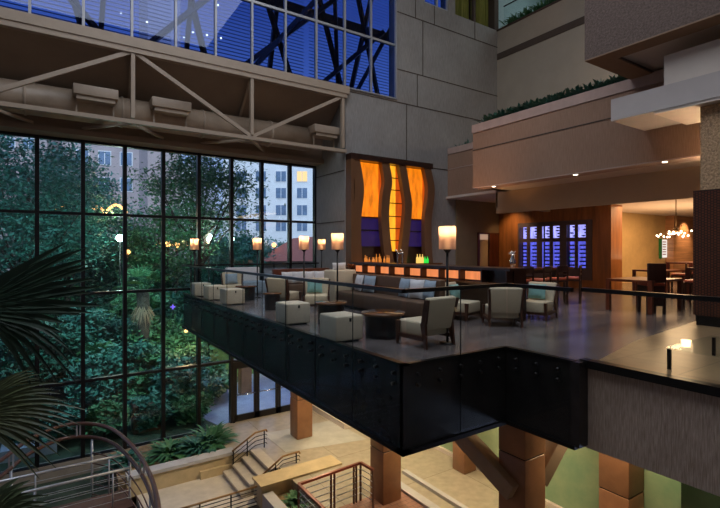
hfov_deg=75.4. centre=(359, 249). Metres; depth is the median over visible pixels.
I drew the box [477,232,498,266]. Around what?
door
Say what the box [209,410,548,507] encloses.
ground
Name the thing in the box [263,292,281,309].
table
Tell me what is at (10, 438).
bush
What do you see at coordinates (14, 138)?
block
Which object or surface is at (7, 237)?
bush
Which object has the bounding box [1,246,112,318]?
bush
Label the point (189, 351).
bush
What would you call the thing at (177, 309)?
bush
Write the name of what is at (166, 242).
street lamp
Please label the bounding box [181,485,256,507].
rail
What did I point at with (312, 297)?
armchair
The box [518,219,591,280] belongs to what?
wine cabinet
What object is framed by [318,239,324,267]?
floor lamp
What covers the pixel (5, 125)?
trim
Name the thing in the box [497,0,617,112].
wall
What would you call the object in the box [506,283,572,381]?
glass railing
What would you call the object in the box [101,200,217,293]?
leafy tree
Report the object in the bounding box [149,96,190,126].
air diffuser
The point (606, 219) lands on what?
wall
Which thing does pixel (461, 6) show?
curtain
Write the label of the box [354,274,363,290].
cushion
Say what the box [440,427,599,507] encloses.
wall
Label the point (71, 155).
leafy tree
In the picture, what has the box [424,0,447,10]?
window
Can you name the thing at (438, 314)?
armchair
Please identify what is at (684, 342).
candle
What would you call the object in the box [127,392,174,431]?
bush
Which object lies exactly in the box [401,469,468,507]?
trim
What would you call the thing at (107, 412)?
bush
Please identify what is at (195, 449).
leafy shrub
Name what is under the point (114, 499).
railing
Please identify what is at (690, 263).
dining table
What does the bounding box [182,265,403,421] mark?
glass railing
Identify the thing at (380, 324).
table
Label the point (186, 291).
bush
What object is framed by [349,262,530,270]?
countertop
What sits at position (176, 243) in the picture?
street lamp
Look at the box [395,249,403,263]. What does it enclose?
tap
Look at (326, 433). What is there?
floor
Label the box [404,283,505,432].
glass railing
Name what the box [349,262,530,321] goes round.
bar counter
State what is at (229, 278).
cushion
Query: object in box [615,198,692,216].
ceiling
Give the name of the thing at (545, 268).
bar stool
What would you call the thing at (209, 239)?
street lamp
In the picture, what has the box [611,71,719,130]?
wall slab
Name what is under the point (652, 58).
ceiling
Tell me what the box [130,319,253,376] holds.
bank
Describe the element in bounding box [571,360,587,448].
trim
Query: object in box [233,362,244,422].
trim
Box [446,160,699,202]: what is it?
ceiling
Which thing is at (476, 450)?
brace
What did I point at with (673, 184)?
wall
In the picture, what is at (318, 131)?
air diffuser
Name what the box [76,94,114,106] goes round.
outlet
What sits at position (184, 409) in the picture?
bush
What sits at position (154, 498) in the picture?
guardrail
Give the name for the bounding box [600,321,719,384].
floor tile
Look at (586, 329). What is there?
floor
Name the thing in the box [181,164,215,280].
block
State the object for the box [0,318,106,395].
bush
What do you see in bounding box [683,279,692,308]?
bar stool
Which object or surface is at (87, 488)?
floor
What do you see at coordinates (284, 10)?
window
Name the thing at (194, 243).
floor lamp
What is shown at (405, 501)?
floor
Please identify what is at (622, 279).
dining table
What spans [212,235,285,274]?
leafy tree
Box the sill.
[0,429,206,488]
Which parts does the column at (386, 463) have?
cladding panel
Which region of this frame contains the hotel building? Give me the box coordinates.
[223,159,312,247]
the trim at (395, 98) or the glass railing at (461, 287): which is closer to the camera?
the glass railing at (461, 287)
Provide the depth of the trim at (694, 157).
13.65 m
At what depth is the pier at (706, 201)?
9.82 m
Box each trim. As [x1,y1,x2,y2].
[0,6,349,94]
[0,120,323,165]
[125,447,235,480]
[182,293,578,456]
[200,463,232,479]
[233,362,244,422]
[252,455,341,488]
[312,404,351,428]
[316,170,343,223]
[350,0,396,99]
[350,0,496,169]
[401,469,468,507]
[434,446,562,507]
[447,142,472,169]
[469,0,498,29]
[472,69,663,133]
[473,118,610,150]
[473,155,699,189]
[496,0,584,59]
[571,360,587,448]
[579,358,719,397]
[585,13,719,79]
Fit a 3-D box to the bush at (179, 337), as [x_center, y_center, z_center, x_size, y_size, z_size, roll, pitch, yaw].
[-10.155,5.070,24.023,4.583,3.759,5.232,0,0,6]
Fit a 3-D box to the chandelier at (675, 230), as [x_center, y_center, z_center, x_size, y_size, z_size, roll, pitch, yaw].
[10.172,-1.103,15.000,0.859,1.434,0.864,0,0,2]
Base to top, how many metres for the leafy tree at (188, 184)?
14.136 m
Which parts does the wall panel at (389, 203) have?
amber panel, violet panel, panel, amber panel, violet panel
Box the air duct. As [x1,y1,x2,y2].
[0,78,312,150]
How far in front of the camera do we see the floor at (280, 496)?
13.42 m
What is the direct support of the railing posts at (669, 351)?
on the floor tile
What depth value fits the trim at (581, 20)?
21.11 m
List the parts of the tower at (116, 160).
pane, pane, pane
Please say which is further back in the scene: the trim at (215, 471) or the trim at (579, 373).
the trim at (215, 471)
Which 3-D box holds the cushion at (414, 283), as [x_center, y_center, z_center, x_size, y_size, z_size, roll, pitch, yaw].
[1.331,0.920,11.034,0.182,0.451,0.460,0,0,-42]
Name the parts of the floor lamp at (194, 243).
lamp shade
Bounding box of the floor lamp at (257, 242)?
[253,238,261,297]
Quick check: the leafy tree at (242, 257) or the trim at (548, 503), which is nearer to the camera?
the trim at (548, 503)
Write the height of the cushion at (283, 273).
0.392 m
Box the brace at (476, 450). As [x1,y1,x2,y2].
[454,434,518,499]
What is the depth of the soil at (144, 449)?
15.06 m
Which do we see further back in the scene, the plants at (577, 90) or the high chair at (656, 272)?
the plants at (577, 90)
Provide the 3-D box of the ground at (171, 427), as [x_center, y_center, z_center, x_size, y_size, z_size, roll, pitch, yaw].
[-41.042,7.125,61.696,120.000,0.350,111.800,0,0,-34]
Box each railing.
[0,454,132,507]
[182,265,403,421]
[191,262,318,265]
[297,461,373,507]
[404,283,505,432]
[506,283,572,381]
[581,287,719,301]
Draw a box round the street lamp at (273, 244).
[272,243,275,268]
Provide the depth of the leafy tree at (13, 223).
24.51 m
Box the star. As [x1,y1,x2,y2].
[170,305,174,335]
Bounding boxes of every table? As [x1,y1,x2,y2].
[235,285,256,300]
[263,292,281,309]
[315,300,346,322]
[361,309,404,339]
[519,266,573,299]
[606,276,682,314]
[632,269,684,292]
[666,261,692,290]
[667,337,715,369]
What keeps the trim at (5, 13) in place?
attached to the wall
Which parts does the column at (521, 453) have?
cladding panel, cladding panel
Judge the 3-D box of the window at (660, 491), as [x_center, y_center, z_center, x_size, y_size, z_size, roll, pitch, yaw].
[6.320,4.685,10.450,0.100,3.890,1.600,0,0,-34]
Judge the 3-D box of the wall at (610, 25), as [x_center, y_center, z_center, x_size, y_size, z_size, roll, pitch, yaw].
[10.702,-6.785,10.416,7.440,4.230,7.490,0,0,-34]
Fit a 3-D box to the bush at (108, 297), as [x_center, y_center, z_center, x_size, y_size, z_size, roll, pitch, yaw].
[-15.779,3.677,33.043,7.730,6.546,8.879,0,0,-13]
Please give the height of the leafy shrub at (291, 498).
0.300 m
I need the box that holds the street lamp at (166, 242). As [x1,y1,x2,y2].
[165,242,170,286]
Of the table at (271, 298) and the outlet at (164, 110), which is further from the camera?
the outlet at (164, 110)
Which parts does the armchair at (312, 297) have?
seat, backrest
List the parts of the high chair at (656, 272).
leg, leg, seat, backrest, panel, leg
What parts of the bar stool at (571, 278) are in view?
leg, leg, leg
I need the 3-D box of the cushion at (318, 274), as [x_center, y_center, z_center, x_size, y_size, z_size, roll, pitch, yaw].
[-1.437,0.940,16.604,0.425,0.392,0.184,0,0,-34]
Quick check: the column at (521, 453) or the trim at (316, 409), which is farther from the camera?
the trim at (316, 409)
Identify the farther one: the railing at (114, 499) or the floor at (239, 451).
the floor at (239, 451)
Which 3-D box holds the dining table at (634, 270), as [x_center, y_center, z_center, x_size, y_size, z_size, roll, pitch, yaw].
[11.556,1.180,18.016,1.600,0.840,1.200,0,0,-34]
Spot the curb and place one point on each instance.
(170, 478)
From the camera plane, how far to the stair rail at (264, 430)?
15.59 m
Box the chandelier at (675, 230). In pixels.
[656,199,692,237]
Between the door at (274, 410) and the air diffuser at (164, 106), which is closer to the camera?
the air diffuser at (164, 106)
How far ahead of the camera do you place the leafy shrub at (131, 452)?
14.79 m
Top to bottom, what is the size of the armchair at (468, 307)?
0.830 m
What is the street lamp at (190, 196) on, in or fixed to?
on the path
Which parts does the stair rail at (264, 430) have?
handrail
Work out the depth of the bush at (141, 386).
19.66 m
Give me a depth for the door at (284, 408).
19.34 m
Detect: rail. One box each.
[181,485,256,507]
[232,429,267,468]
[263,451,300,473]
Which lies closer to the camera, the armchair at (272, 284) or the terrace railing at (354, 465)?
the terrace railing at (354, 465)
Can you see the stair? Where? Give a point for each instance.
(258, 462)
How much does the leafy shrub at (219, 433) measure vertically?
0.799 m
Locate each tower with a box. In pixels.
[62,141,138,285]
[139,0,180,293]
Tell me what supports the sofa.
on the floor at (586, 329)
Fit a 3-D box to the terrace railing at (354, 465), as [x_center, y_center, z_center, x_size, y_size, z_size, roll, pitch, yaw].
[-0.102,6.210,11.003,2.050,1.040,2.475,0,0,-34]
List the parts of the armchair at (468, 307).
backrest, leg, seat, leg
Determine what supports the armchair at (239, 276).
on the floor at (586, 329)
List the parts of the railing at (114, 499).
post, handrail, handrail, post, post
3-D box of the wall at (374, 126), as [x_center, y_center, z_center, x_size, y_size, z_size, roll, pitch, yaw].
[3.274,-3.825,21.095,9.580,21.150,0.500,0,0,-34]
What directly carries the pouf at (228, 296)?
on the floor at (586, 329)
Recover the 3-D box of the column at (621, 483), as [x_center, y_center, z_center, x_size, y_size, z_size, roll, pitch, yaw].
[5.849,4.775,10.436,0.660,3.950,0.660,0,0,-34]
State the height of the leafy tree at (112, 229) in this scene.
9.947 m
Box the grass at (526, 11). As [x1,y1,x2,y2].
[499,0,555,26]
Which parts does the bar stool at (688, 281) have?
leg, leg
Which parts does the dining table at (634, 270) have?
leg, leg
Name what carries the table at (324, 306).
on the floor at (586, 329)
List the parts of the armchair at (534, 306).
seat, backrest, leg, leg, frame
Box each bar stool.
[524,267,533,283]
[530,266,551,281]
[547,266,568,305]
[564,265,581,303]
[671,263,686,293]
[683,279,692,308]
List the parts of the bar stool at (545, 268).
seat, leg, rail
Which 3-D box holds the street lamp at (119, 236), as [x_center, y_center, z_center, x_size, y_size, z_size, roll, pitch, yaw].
[-13.906,3.017,27.000,0.418,7.865,0.398,0,0,-34]
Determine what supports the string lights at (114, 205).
hanging from the leafy tree at (71, 155)
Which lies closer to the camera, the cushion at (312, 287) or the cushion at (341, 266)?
the cushion at (312, 287)
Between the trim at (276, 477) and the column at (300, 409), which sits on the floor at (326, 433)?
the column at (300, 409)
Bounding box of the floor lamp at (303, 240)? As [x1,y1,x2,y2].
[299,236,308,295]
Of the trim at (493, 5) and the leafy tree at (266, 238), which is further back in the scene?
the leafy tree at (266, 238)
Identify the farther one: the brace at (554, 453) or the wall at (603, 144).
the wall at (603, 144)
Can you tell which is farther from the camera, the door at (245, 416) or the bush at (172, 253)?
the bush at (172, 253)
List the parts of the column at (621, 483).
cladding panel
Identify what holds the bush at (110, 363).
on the ground at (171, 427)
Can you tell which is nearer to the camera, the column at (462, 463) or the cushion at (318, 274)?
the column at (462, 463)
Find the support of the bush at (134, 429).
on the ground at (171, 427)
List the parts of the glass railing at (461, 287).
handrail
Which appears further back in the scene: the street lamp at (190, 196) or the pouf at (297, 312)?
the street lamp at (190, 196)
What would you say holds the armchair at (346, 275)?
on the floor at (586, 329)
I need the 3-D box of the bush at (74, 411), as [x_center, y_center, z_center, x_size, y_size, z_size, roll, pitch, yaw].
[-10.675,6.244,16.767,2.042,1.411,1.886,0,0,-31]
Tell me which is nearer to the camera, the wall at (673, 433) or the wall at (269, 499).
the wall at (673, 433)
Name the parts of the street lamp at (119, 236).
globe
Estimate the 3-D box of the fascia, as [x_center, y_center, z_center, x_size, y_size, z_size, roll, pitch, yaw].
[-0.258,2.180,12.692,5.570,1.160,13.820,0,0,-34]
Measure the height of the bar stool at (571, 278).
1.140 m
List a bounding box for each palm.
[0,243,102,507]
[106,264,172,342]
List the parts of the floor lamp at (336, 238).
lamp shade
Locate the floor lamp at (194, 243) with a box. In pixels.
[190,239,198,281]
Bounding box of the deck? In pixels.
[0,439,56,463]
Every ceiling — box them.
[0,27,339,158]
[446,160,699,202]
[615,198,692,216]
[623,24,719,70]
[654,97,719,124]
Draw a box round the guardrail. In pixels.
[0,422,160,507]
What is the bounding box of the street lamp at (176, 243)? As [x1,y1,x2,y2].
[176,243,177,292]
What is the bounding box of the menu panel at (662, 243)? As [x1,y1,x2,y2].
[659,239,666,258]
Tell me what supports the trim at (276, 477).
on the wall at (284, 487)
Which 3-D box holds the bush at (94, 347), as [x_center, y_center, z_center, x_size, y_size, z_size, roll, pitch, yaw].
[-12.238,5.605,22.049,2.567,2.786,2.923,0,0,3]
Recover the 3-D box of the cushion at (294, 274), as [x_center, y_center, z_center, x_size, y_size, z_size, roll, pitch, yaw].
[-2.145,0.940,16.133,0.425,0.392,0.184,0,0,-34]
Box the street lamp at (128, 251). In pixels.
[127,250,129,273]
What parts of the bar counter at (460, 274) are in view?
glow panel, glow panel, glow panel, glow panel, glow panel, glow panel, glow panel, glow panel, panel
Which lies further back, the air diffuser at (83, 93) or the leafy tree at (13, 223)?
the leafy tree at (13, 223)
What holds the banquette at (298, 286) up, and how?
on the floor at (586, 329)
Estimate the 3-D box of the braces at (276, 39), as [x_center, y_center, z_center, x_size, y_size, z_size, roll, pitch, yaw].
[-5.476,-10.377,17.259,28.000,8.088,2.195,0,0,-34]
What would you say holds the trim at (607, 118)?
attached to the wall at (603, 144)
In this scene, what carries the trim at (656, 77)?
attached to the wall at (603, 144)
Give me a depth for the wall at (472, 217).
22.05 m
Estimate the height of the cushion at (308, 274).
0.392 m
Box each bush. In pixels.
[0,265,105,342]
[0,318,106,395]
[0,339,61,387]
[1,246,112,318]
[4,404,52,443]
[7,237,116,327]
[33,401,88,442]
[43,301,137,388]
[59,343,143,404]
[59,355,121,405]
[65,338,114,361]
[72,256,182,320]
[75,244,149,315]
[75,289,182,346]
[85,395,130,437]
[100,253,237,301]
[105,338,171,401]
[117,349,185,400]
[127,313,210,351]
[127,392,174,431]
[131,401,160,433]
[132,291,202,343]
[143,355,225,416]
[150,280,221,345]
[159,342,217,368]
[169,390,216,425]
[204,359,237,397]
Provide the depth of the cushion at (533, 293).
11.00 m
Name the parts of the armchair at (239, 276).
seat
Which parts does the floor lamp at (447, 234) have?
lamp shade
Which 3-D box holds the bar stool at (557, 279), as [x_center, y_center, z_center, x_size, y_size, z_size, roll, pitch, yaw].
[5.788,1.030,13.682,0.420,1.140,0.450,0,0,-24]
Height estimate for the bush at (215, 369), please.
1.815 m
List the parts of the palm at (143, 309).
crown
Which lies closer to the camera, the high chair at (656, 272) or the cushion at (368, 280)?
the high chair at (656, 272)
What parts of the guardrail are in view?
post, post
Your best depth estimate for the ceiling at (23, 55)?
15.25 m
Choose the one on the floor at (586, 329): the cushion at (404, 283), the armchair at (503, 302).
the armchair at (503, 302)
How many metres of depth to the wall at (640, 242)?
23.44 m
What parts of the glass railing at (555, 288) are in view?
handrail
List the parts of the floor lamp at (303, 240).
lamp shade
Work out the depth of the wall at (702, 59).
10.02 m
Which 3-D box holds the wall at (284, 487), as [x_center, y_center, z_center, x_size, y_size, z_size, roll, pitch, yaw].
[-1.872,7.480,14.188,2.600,1.440,0.600,0,0,-34]
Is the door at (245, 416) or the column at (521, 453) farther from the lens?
the door at (245, 416)
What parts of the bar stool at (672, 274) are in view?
seat, leg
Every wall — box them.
[254,480,291,507]
[262,491,287,507]
[316,107,345,268]
[339,0,496,264]
[448,149,490,195]
[456,200,498,265]
[473,82,699,190]
[496,166,699,213]
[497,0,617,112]
[499,0,550,27]
[499,204,621,289]
[585,0,719,71]
[585,369,719,496]
[622,212,664,282]
[664,39,719,84]
[665,216,692,277]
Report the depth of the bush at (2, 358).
20.75 m
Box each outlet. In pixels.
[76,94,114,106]
[152,106,188,117]
[311,132,336,140]
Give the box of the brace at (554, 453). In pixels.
[544,439,566,486]
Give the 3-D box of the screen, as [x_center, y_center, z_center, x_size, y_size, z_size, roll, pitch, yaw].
[-7.027,-11.367,18.236,26.500,11.135,0.150,0,0,-34]
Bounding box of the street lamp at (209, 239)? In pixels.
[207,234,211,356]
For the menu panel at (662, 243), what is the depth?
24.52 m
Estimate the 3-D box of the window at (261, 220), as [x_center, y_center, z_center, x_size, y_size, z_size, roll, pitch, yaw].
[-3.480,0.375,19.304,3.770,8.040,0.220,0,0,-34]
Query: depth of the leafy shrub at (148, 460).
15.07 m
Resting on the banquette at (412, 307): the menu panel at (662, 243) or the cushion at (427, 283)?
the cushion at (427, 283)
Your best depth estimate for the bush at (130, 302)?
26.85 m
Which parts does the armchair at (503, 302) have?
leg, frame, leg, seat, backrest, leg, frame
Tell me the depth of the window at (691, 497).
9.52 m
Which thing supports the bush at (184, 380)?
on the ground at (171, 427)
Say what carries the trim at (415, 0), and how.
attached to the wall at (374, 126)
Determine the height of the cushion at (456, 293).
0.351 m
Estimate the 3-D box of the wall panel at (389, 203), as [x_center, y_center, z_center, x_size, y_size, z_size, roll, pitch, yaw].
[1.343,-1.075,19.312,4.359,5.350,0.470,0,0,-34]
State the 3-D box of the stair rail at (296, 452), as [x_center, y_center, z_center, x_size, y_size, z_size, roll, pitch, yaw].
[-2.482,6.875,14.467,1.423,0.990,0.060,0,0,-34]
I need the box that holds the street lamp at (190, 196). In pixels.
[190,196,191,290]
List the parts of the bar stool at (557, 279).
seat, leg, rail, leg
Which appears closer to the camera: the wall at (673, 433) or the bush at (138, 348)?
the wall at (673, 433)
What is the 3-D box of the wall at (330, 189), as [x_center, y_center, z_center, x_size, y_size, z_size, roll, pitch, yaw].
[-1.171,0.175,19.399,0.300,13.150,2.600,0,0,-34]
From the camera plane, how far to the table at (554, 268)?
14.49 m
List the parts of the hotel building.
pane, pane, pane, pane, pane, pane, pane, pane, pane, pane, pane, pane, pane, pane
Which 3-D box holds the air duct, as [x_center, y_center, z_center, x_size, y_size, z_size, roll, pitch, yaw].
[-10.579,-4.400,12.924,20.500,0.980,0.980,0,0,-34]
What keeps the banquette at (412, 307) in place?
on the floor at (586, 329)
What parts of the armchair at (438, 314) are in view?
leg, seat, leg, frame, backrest, leg, frame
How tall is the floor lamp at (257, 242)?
2.000 m
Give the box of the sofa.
[225,267,265,293]
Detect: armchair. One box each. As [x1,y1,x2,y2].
[221,272,242,287]
[265,277,301,300]
[302,278,329,306]
[324,269,355,299]
[395,296,458,349]
[445,282,481,321]
[482,287,524,327]
[526,281,559,320]
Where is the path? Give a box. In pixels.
[202,374,290,424]
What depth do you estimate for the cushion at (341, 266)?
13.67 m
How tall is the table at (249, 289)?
0.455 m
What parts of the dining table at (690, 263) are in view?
leg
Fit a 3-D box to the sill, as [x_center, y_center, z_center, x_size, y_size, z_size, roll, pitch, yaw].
[-12.533,7.690,13.342,17.910,1.620,0.340,0,0,-34]
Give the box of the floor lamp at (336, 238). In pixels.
[331,233,342,299]
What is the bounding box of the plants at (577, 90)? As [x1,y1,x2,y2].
[472,75,627,122]
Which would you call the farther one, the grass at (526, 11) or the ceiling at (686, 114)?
the grass at (526, 11)
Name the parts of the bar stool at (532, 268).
rail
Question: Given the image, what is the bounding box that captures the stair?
[223,448,279,497]
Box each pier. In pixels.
[238,367,251,394]
[693,103,719,326]
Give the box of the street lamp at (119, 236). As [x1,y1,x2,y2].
[116,234,121,315]
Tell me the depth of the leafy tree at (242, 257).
32.97 m
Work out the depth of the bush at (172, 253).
37.68 m
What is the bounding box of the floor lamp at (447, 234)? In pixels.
[439,226,455,344]
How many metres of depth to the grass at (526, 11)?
21.69 m
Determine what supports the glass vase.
on the table at (554, 268)
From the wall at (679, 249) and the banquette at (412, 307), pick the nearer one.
the banquette at (412, 307)
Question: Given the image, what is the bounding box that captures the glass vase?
[509,251,515,266]
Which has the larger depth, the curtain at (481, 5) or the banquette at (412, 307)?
the curtain at (481, 5)
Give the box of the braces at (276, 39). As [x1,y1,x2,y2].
[67,0,388,93]
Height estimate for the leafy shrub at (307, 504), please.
0.357 m
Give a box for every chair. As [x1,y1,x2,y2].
[637,263,665,313]
[686,267,692,301]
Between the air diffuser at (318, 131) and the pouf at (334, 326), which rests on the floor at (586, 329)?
the pouf at (334, 326)
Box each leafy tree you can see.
[0,135,141,296]
[6,140,143,355]
[74,211,134,303]
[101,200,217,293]
[127,152,285,281]
[178,228,279,284]
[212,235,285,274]
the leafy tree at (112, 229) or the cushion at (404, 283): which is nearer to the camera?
the cushion at (404, 283)
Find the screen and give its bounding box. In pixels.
[0,0,433,94]
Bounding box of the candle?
[681,339,690,346]
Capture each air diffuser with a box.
[72,83,117,116]
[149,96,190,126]
[308,124,339,147]
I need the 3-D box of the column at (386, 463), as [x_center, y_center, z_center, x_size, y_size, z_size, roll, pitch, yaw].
[0.695,4.755,12.677,0.600,3.990,0.600,0,0,-34]
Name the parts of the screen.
louvre panel, louvre panel, louvre panel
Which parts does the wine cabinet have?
light panel, light panel, light panel, light panel, light panel, light panel, light panel, light panel, light panel, light panel, light panel, light panel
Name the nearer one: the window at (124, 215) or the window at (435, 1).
the window at (124, 215)
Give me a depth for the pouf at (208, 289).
14.75 m
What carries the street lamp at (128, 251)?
on the ground at (171, 427)
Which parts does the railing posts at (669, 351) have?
leg, leg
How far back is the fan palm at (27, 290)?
2.51 m
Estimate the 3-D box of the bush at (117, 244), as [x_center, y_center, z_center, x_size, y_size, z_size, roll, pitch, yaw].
[-19.432,3.109,36.847,9.979,7.772,8.518,0,0,17]
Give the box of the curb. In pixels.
[126,455,231,496]
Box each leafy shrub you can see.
[96,446,150,478]
[141,456,156,466]
[143,434,192,464]
[169,432,220,456]
[183,420,239,457]
[281,490,305,507]
[288,503,310,507]
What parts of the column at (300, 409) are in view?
cladding panel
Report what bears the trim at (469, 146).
attached to the wall at (460, 180)
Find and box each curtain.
[455,0,468,18]
[476,0,487,26]
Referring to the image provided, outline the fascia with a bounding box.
[184,295,570,449]
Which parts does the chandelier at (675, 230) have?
rod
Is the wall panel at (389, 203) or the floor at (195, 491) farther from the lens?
the wall panel at (389, 203)
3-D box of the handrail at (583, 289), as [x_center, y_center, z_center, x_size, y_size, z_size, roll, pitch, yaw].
[5.013,1.046,3.839,0.070,1.028,6.700,0,0,-34]
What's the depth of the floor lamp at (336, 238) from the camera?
11.16 m
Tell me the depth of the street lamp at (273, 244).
39.97 m
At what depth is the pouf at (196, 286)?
15.95 m
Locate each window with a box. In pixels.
[0,131,233,473]
[28,0,394,97]
[232,157,315,361]
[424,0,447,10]
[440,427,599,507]
[643,469,680,507]
[681,483,719,507]
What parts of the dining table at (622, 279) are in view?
leg, leg, leg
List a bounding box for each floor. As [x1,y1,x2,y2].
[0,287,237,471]
[25,469,115,507]
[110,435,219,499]
[136,474,257,507]
[200,281,695,361]
[232,449,252,462]
[265,421,365,451]
[277,492,303,507]
[339,492,424,507]
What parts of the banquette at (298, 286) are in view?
seat, backrest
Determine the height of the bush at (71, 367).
2.305 m
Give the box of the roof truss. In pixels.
[0,18,346,152]
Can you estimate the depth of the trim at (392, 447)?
7.20 m
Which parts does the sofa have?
backrest, seat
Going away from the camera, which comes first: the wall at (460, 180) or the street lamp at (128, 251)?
the wall at (460, 180)
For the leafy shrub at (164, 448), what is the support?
on the soil at (144, 449)
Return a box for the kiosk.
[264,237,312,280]
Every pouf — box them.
[192,282,210,296]
[204,285,225,300]
[219,288,244,304]
[276,300,309,324]
[319,311,362,341]
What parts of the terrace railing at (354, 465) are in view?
post, handrail, handrail, post, post, post, post, post, handrail, post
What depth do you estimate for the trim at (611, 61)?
10.79 m
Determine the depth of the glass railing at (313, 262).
18.34 m
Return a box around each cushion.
[225,273,237,283]
[282,272,292,282]
[292,271,302,282]
[305,271,314,277]
[307,282,322,292]
[314,271,323,277]
[332,262,345,269]
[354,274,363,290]
[362,275,375,292]
[398,278,409,297]
[408,279,424,298]
[422,280,435,298]
[449,284,459,298]
[528,283,545,298]
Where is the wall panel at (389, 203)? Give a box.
[346,152,434,268]
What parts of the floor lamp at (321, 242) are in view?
lamp shade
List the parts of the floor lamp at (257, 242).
lamp shade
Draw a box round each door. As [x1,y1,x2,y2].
[235,365,256,421]
[257,372,277,416]
[278,384,289,412]
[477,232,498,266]
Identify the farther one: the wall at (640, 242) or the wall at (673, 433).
the wall at (640, 242)
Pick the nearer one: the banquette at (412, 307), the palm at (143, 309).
the banquette at (412, 307)
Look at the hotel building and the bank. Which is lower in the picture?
the bank
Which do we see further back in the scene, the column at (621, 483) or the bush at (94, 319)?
the bush at (94, 319)
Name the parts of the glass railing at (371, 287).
handrail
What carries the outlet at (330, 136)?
attached to the air diffuser at (318, 131)
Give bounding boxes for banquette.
[271,268,329,296]
[336,273,444,317]
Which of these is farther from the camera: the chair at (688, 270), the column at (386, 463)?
the chair at (688, 270)
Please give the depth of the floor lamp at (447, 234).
7.88 m
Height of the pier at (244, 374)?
4.350 m
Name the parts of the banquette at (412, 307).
seat, backrest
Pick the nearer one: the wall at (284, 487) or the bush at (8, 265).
the wall at (284, 487)
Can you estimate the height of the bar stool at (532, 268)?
1.140 m
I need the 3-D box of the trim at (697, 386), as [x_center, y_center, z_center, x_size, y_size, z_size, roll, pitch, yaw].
[5.064,1.605,3.843,0.150,0.110,6.790,0,0,-34]
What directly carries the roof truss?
attached to the wall
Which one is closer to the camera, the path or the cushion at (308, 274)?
the cushion at (308, 274)
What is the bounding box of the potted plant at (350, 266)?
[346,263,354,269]
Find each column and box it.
[290,391,311,439]
[370,438,400,505]
[453,441,475,474]
[499,425,544,507]
[599,452,643,507]
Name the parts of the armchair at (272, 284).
backrest, frame, seat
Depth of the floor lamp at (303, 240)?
13.22 m
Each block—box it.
[0,136,61,270]
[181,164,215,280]
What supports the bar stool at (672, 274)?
on the floor at (586, 329)
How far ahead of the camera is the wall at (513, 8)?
24.41 m
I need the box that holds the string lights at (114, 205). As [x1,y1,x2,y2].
[106,204,121,212]
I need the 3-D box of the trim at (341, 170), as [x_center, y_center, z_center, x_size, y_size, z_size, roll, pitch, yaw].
[-1.260,-2.135,19.249,0.015,2.030,2.350,0,0,-34]
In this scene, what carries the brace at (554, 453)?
attached to the column at (521, 453)

